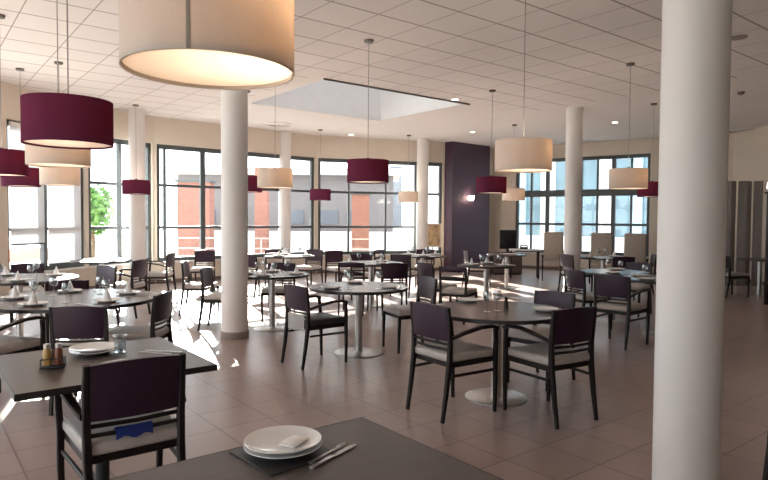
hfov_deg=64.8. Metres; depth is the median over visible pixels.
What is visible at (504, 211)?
wall
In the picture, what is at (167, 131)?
wall
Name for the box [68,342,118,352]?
dinner plate
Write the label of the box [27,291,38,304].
folded napkin
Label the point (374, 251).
dining chair
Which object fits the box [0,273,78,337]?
round table
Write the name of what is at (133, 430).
cloth
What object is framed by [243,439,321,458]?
plate
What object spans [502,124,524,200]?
pendant lamp
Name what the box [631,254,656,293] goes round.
dining chair
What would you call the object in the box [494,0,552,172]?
pendant lamp
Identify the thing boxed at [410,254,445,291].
round table
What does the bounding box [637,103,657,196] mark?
pendant lamp
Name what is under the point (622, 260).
dining chair
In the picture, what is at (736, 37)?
ceiling vent
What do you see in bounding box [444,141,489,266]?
wall
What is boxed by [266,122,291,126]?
ceiling vent
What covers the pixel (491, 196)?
wall
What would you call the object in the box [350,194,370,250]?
brick pillar
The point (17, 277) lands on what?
folded napkin
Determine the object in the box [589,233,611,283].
lounge chair
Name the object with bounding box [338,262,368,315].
dining chair
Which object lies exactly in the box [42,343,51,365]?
jar
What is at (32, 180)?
pendant lamp
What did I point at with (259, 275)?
dinner plate
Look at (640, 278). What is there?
dinner plate
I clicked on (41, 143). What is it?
diffuser
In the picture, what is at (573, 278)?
dining chair
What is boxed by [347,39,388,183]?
pendant lamp
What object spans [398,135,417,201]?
pendant lamp
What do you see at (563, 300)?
dining chair
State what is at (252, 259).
dining chair
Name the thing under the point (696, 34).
column
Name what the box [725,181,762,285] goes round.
folding screen
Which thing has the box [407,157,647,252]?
building
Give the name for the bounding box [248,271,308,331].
round table
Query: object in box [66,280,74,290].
folded napkin
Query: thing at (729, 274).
dining chair
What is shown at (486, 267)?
round table
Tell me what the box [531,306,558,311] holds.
dinner plate
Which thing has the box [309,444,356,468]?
table knife
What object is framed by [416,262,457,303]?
dining chair
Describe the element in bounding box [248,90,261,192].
pendant lamp
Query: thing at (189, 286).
dining chair
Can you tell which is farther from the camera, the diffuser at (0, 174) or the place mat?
the diffuser at (0, 174)
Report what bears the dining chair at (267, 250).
on the floor
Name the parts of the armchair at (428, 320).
leg, backrest, rail, rail, leg, leg, seat, seat frame, armrest, leg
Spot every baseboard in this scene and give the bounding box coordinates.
[156,271,315,283]
[317,267,438,272]
[522,265,583,269]
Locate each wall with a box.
[0,82,86,295]
[86,109,154,285]
[154,116,316,283]
[316,135,444,272]
[443,148,494,265]
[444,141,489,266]
[494,133,733,271]
[733,125,767,280]
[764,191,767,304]
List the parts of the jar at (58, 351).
lid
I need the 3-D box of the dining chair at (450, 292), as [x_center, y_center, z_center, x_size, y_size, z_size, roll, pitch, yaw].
[1.083,0.786,8.910,0.442,0.826,0.546,1,2,27]
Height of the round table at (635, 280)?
0.746 m
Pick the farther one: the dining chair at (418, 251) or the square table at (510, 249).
the square table at (510, 249)
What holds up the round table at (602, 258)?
on the floor
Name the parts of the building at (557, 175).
panel, panel, panel, panel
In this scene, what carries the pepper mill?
on the round table at (518, 313)
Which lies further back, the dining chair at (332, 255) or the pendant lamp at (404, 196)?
the pendant lamp at (404, 196)
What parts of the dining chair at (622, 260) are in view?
backrest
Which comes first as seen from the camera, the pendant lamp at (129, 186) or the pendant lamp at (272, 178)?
the pendant lamp at (272, 178)
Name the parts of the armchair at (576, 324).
leg, armrest, seat frame, seat, leg, leg, rail, rail, backrest, leg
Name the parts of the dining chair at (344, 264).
leg, backrest, rail, leg, leg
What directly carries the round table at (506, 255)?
on the floor
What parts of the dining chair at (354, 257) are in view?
seat frame, backrest, seat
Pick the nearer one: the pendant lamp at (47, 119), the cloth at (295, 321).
the pendant lamp at (47, 119)
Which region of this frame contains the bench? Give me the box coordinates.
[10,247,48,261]
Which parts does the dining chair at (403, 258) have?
backrest, leg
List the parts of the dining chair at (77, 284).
leg, backrest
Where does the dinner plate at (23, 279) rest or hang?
on the round table at (42, 278)
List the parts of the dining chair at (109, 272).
leg, backrest, leg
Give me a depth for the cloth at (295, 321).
6.13 m
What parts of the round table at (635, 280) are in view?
plate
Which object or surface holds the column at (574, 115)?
on the floor
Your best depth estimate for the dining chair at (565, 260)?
12.02 m
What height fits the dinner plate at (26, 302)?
0.023 m
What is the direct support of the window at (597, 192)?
in the wall at (504, 211)
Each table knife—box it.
[145,350,181,352]
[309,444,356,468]
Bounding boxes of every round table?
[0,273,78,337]
[0,289,157,339]
[70,258,132,288]
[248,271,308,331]
[265,254,314,284]
[309,281,407,357]
[340,260,401,307]
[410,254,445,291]
[435,300,560,406]
[458,263,515,299]
[487,253,525,288]
[580,256,612,291]
[580,269,649,323]
[622,275,655,337]
[736,258,764,296]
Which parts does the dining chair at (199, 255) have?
leg, seat, backrest, leg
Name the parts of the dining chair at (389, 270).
leg, leg, backrest, leg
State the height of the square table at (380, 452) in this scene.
0.746 m
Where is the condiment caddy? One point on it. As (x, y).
(64, 357)
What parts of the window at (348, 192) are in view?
sill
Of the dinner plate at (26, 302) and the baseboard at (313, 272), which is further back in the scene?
the baseboard at (313, 272)
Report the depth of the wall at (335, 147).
16.99 m
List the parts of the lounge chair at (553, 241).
backrest, seat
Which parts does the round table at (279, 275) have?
plate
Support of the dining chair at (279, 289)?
on the floor
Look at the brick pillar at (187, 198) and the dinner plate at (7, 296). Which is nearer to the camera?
the dinner plate at (7, 296)
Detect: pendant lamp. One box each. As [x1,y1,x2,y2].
[0,14,28,176]
[1,68,40,186]
[20,0,113,149]
[25,0,90,167]
[39,61,79,185]
[118,0,294,89]
[122,104,149,194]
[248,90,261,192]
[257,167,292,188]
[310,129,330,200]
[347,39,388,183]
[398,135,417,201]
[476,89,506,193]
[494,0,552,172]
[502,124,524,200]
[608,62,647,189]
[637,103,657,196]
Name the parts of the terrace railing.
rail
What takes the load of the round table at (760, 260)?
on the floor
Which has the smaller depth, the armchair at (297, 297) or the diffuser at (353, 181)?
the armchair at (297, 297)
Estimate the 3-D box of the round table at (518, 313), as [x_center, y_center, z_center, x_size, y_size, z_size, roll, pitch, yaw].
[0.948,0.957,5.096,1.140,0.746,1.140,-1,3,-38]
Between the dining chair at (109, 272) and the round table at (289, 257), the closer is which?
the dining chair at (109, 272)
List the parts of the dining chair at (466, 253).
backrest, leg, leg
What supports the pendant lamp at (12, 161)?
hanging from the ceiling
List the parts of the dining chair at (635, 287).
backrest, leg, seat, leg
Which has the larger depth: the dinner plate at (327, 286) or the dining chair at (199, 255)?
the dining chair at (199, 255)
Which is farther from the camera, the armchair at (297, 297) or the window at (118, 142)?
the window at (118, 142)
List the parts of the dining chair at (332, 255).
leg, backrest, seat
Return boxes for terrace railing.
[177,237,436,255]
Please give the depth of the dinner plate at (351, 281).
7.15 m
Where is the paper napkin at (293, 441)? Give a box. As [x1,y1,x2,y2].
[278,435,308,447]
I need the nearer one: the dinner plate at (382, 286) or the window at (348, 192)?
the dinner plate at (382, 286)
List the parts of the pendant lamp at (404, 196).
lamp shade, cord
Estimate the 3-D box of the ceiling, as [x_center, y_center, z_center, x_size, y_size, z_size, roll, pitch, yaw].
[0.868,-2.527,8.067,16.900,0.001,22.300,0,2,0]
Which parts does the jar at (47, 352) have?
lid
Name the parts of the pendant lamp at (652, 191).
lamp shade, cord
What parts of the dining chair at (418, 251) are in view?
leg, backrest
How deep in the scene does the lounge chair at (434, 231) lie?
16.91 m
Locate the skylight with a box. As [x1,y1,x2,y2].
[250,80,462,120]
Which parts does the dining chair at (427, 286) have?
leg, seat, seat frame, leg, leg, backrest, leg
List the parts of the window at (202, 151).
sill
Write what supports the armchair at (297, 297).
on the floor
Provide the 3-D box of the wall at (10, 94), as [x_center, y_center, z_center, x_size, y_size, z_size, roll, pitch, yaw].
[-6.803,-0.732,8.854,0.220,3.750,6.845,1,2,12]
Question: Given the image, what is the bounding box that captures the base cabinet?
[489,252,522,274]
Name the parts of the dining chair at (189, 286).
leg, backrest, leg, seat frame, seat, leg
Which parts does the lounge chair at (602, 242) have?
backrest, seat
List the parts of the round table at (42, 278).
plate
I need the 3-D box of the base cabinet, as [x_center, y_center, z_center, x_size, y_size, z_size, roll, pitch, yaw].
[3.343,0.643,16.627,0.840,0.600,0.439,0,2,-5]
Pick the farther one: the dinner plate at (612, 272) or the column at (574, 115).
the column at (574, 115)
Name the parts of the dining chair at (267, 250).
leg, backrest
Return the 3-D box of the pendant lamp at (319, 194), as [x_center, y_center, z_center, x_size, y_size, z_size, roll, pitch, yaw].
[-1.616,-1.903,15.343,0.528,1.789,0.528,0,2,0]
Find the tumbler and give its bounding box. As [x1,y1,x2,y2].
[113,334,126,352]
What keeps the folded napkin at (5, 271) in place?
on the dinner plate at (9, 274)
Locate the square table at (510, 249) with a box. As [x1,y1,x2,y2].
[509,248,540,278]
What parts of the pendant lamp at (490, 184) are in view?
lamp shade, cord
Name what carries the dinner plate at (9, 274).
on the round table at (42, 278)
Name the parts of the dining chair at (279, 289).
leg, leg, seat, seat frame, backrest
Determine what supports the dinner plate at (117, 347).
on the square table at (21, 375)
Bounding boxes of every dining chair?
[9,263,44,322]
[40,280,88,342]
[49,306,126,415]
[95,265,119,324]
[101,290,172,342]
[178,261,218,315]
[190,250,214,291]
[197,267,220,330]
[248,254,260,298]
[261,262,295,321]
[265,249,283,286]
[297,249,322,285]
[324,250,353,282]
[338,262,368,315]
[350,254,374,299]
[373,250,402,281]
[376,263,407,311]
[382,276,438,353]
[390,254,417,297]
[415,249,434,287]
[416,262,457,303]
[439,266,477,324]
[461,251,490,289]
[507,290,575,390]
[557,254,592,292]
[564,269,612,329]
[612,256,634,299]
[626,262,651,317]
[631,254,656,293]
[725,256,749,297]
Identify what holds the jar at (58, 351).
in the condiment caddy
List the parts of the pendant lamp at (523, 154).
lamp shade, cord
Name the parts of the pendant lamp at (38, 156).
cord, lamp shade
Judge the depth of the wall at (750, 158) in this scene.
14.68 m
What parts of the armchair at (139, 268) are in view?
leg, armrest, seat, leg, backrest, leg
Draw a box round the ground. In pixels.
[9,230,406,265]
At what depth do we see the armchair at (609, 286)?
7.15 m
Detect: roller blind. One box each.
[9,121,44,245]
[48,170,80,264]
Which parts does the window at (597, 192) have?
sill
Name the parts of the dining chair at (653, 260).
backrest, leg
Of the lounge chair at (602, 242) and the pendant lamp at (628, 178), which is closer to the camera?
the pendant lamp at (628, 178)
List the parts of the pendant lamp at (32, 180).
lamp shade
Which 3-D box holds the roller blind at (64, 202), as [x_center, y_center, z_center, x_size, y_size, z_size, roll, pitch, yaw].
[-6.133,-0.805,11.644,0.040,2.530,0.867,1,2,12]
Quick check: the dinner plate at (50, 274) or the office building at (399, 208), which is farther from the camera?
the office building at (399, 208)
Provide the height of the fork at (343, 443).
0.006 m
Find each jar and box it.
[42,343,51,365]
[54,343,62,364]
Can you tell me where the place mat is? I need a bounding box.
[229,446,335,476]
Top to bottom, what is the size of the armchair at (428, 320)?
0.863 m
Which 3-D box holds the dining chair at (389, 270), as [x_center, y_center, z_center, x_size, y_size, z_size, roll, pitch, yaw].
[0.129,0.756,9.588,0.442,0.826,0.546,0,2,-9]
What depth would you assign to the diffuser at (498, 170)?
5.79 m
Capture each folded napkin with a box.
[2,266,8,274]
[9,286,19,297]
[14,271,21,279]
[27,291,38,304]
[53,266,59,273]
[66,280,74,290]
[102,288,111,300]
[124,282,132,292]
[260,267,265,274]
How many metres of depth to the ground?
35.49 m
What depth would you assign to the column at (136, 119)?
12.59 m
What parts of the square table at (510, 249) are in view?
leg, leg, leg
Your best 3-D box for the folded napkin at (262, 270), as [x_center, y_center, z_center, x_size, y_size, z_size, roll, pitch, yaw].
[-1.571,0.405,7.854,0.090,0.112,0.086,0,2,0]
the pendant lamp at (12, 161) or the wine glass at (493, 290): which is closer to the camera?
the wine glass at (493, 290)
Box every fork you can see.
[139,351,170,354]
[307,442,348,463]
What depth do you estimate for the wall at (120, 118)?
12.95 m
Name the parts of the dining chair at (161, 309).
seat, leg, rail, rail, backrest, leg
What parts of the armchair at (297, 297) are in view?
leg, backrest, rail, leg, armrest, leg, seat, seat frame, armrest, leg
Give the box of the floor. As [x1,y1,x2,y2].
[0,268,767,479]
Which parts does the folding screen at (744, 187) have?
panel, panel, panel, panel, panel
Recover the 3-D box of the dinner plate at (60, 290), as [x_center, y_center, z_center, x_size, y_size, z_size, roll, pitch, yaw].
[-3.139,0.510,6.051,0.230,0.023,0.230,0,2,0]
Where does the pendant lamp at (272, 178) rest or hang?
hanging from the ceiling
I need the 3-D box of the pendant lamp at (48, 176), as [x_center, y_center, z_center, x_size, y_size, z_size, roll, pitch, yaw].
[-4.747,-1.698,8.847,0.528,1.789,0.528,0,2,0]
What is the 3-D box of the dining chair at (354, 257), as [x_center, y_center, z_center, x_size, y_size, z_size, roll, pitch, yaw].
[-0.422,0.687,11.456,0.442,0.826,0.546,0,2,-6]
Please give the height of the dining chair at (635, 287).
0.826 m
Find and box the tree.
[91,184,115,257]
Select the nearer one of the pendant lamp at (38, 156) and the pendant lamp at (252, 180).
the pendant lamp at (38, 156)
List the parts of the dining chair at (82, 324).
leg, backrest, rail, seat, leg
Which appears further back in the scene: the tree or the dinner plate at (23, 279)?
the tree
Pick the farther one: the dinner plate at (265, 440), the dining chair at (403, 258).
the dining chair at (403, 258)
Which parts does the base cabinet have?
door, door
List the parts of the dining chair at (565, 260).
leg, backrest, leg, leg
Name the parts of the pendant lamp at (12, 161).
cord, lamp shade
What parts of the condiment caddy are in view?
rail, handle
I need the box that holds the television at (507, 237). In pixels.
[499,230,515,252]
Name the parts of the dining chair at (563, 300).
leg, seat frame, seat, leg, backrest, leg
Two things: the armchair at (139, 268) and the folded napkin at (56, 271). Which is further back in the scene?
the armchair at (139, 268)
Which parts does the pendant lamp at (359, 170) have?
lamp shade, cord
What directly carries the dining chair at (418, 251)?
on the floor
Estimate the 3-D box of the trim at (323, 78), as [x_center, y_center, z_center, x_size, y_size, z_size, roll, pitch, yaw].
[0.351,-2.612,10.743,3.360,0.030,0.020,-1,3,-38]
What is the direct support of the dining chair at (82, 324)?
on the floor
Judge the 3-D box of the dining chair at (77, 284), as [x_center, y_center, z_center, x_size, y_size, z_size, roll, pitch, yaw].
[-3.492,0.834,6.633,0.442,0.826,0.546,-1,2,-34]
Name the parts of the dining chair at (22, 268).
leg, seat, backrest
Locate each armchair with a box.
[0,316,45,397]
[54,353,185,479]
[100,259,150,318]
[139,252,177,297]
[281,284,347,369]
[406,301,498,423]
[502,306,597,429]
[593,274,651,350]
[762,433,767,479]
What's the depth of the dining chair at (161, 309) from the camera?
5.40 m
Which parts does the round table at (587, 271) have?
plate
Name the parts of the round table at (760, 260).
plate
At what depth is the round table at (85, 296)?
5.46 m
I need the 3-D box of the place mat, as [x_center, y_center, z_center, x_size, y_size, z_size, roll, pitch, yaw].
[-0.322,0.682,1.940,0.250,0.004,0.250,-1,3,-42]
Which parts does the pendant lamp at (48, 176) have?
lamp shade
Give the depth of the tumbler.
3.38 m
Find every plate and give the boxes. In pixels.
[0,273,15,275]
[0,295,28,299]
[6,278,28,281]
[17,301,47,305]
[47,273,65,275]
[57,289,82,292]
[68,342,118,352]
[69,346,118,355]
[93,298,120,302]
[115,290,140,294]
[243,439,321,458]
[244,425,320,453]
[254,274,271,276]
[321,285,342,288]
[345,280,363,283]
[379,285,399,288]
[456,297,479,301]
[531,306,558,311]
[605,271,620,273]
[631,274,647,276]
[636,277,655,279]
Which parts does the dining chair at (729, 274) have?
backrest, leg, leg, seat frame, seat, leg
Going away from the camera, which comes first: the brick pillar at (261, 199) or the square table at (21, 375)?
the square table at (21, 375)
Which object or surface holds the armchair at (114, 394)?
on the floor
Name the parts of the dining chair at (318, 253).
leg, seat, seat frame, leg, backrest, leg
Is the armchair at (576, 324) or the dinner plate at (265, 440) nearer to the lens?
the dinner plate at (265, 440)
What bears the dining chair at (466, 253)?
on the floor
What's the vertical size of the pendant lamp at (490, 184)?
1.789 m
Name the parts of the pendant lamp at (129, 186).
lamp shade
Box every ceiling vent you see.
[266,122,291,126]
[729,128,754,132]
[732,35,747,40]
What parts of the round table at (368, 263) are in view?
plate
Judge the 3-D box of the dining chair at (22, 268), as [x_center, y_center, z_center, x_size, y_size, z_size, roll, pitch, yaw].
[-5.038,0.756,8.554,0.442,0.826,0.546,-1,2,-30]
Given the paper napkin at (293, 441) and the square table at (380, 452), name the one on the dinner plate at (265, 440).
the paper napkin at (293, 441)
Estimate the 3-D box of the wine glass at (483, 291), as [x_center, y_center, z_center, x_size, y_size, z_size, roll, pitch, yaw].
[0.842,0.503,4.937,0.076,0.170,0.076,0,2,0]
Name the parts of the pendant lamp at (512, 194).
lamp shade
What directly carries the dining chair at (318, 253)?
on the floor
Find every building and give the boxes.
[166,167,400,255]
[389,165,406,242]
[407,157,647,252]
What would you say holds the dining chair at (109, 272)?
on the floor
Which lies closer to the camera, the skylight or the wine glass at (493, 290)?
the wine glass at (493, 290)
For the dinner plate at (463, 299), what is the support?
on the round table at (518, 313)
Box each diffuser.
[0,174,23,175]
[24,140,109,147]
[29,163,86,166]
[122,49,291,85]
[353,181,381,182]
[497,169,546,171]
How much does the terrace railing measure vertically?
1.002 m
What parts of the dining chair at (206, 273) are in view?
leg, backrest, leg, seat, seat frame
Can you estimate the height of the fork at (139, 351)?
0.006 m
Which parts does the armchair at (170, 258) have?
leg, seat frame, seat, leg, backrest, leg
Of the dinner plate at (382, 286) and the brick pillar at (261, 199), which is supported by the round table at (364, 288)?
the dinner plate at (382, 286)
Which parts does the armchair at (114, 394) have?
leg, armrest, leg, seat, seat frame, rail, rail, backrest, leg, leg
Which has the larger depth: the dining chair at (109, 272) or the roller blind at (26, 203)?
the roller blind at (26, 203)
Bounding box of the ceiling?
[0,0,767,148]
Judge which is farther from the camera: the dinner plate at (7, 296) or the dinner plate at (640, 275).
the dinner plate at (640, 275)
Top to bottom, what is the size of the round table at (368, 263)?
0.746 m
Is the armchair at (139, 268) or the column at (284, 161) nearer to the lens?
the armchair at (139, 268)
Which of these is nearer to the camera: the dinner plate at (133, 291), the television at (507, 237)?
the dinner plate at (133, 291)
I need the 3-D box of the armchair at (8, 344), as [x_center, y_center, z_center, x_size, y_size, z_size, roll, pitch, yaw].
[-3.113,0.881,4.811,0.558,0.863,0.546,1,2,16]
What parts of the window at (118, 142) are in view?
sill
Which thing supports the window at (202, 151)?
in the wall at (167, 131)
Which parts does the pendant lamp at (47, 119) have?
lamp shade, cord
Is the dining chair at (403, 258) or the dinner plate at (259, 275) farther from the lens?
the dining chair at (403, 258)
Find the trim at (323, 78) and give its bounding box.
[323,78,469,104]
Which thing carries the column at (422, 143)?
on the floor
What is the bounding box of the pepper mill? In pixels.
[503,297,508,307]
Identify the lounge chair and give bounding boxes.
[426,223,442,272]
[541,232,563,280]
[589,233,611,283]
[624,233,648,262]
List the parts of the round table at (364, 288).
plate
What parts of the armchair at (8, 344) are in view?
seat, seat frame, armrest, leg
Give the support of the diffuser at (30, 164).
attached to the pendant lamp at (38, 156)
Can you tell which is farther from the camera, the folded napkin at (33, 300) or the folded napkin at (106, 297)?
the folded napkin at (106, 297)
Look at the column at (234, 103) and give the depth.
7.41 m
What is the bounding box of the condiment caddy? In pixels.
[39,339,65,368]
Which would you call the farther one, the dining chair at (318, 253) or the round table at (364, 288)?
the dining chair at (318, 253)
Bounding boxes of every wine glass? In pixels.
[483,291,491,312]
[493,290,501,311]
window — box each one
[7,119,87,272]
[88,139,153,267]
[157,144,313,262]
[318,158,442,255]
[515,153,650,257]
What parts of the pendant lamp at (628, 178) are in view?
lamp shade, cord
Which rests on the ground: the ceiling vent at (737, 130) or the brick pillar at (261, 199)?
the brick pillar at (261, 199)
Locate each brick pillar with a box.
[175,180,215,255]
[255,167,268,253]
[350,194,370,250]
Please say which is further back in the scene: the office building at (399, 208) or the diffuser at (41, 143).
the office building at (399, 208)
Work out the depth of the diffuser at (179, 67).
1.89 m
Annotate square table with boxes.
[0,337,216,479]
[110,417,502,479]
[509,248,540,278]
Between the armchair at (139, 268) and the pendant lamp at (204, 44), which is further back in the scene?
the armchair at (139, 268)
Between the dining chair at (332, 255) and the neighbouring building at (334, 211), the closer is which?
the dining chair at (332, 255)
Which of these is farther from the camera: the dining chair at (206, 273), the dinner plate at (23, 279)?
the dining chair at (206, 273)
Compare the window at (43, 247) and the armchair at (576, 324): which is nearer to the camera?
the armchair at (576, 324)
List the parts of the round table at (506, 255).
plate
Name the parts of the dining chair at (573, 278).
leg, backrest, leg, seat, seat frame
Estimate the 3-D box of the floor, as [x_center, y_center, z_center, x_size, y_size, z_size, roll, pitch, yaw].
[0.841,1.296,8.200,16.900,0.150,22.300,0,2,0]
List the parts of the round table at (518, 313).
plate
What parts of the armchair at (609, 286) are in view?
leg, leg, backrest, rail, rail, seat frame, seat, leg, armrest, leg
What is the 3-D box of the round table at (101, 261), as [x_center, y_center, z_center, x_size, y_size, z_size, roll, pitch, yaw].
[-4.955,0.722,10.633,1.000,0.746,1.000,-1,3,-38]
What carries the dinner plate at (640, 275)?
on the round table at (635, 280)
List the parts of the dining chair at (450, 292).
leg, backrest, rail, seat, seat frame, leg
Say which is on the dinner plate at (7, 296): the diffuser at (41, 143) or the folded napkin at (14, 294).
the folded napkin at (14, 294)
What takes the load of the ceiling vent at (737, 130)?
in the ceiling
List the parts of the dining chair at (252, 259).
backrest, leg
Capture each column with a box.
[128,108,145,281]
[220,90,248,339]
[278,131,290,262]
[416,138,428,262]
[562,107,582,292]
[649,0,732,479]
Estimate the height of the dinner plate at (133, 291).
0.023 m
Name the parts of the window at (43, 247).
sill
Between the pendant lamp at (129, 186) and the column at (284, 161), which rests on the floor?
the column at (284, 161)
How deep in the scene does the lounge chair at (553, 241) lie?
15.26 m
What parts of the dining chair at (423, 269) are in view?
backrest, leg, seat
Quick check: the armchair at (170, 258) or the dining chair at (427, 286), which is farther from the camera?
the armchair at (170, 258)
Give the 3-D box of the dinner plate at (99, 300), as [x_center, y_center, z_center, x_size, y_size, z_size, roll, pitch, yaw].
[-2.463,0.538,5.375,0.230,0.023,0.230,0,2,0]
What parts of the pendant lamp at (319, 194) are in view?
lamp shade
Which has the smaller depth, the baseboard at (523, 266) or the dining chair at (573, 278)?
the dining chair at (573, 278)
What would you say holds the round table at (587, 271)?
on the floor
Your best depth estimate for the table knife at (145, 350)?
3.38 m
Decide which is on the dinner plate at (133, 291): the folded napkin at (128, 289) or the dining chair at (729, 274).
the folded napkin at (128, 289)
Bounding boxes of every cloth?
[114,420,152,439]
[288,312,305,331]
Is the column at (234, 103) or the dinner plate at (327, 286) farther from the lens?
the column at (234, 103)
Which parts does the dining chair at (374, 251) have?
leg, backrest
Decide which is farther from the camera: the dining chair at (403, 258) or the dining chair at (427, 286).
the dining chair at (403, 258)
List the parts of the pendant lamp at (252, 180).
lamp shade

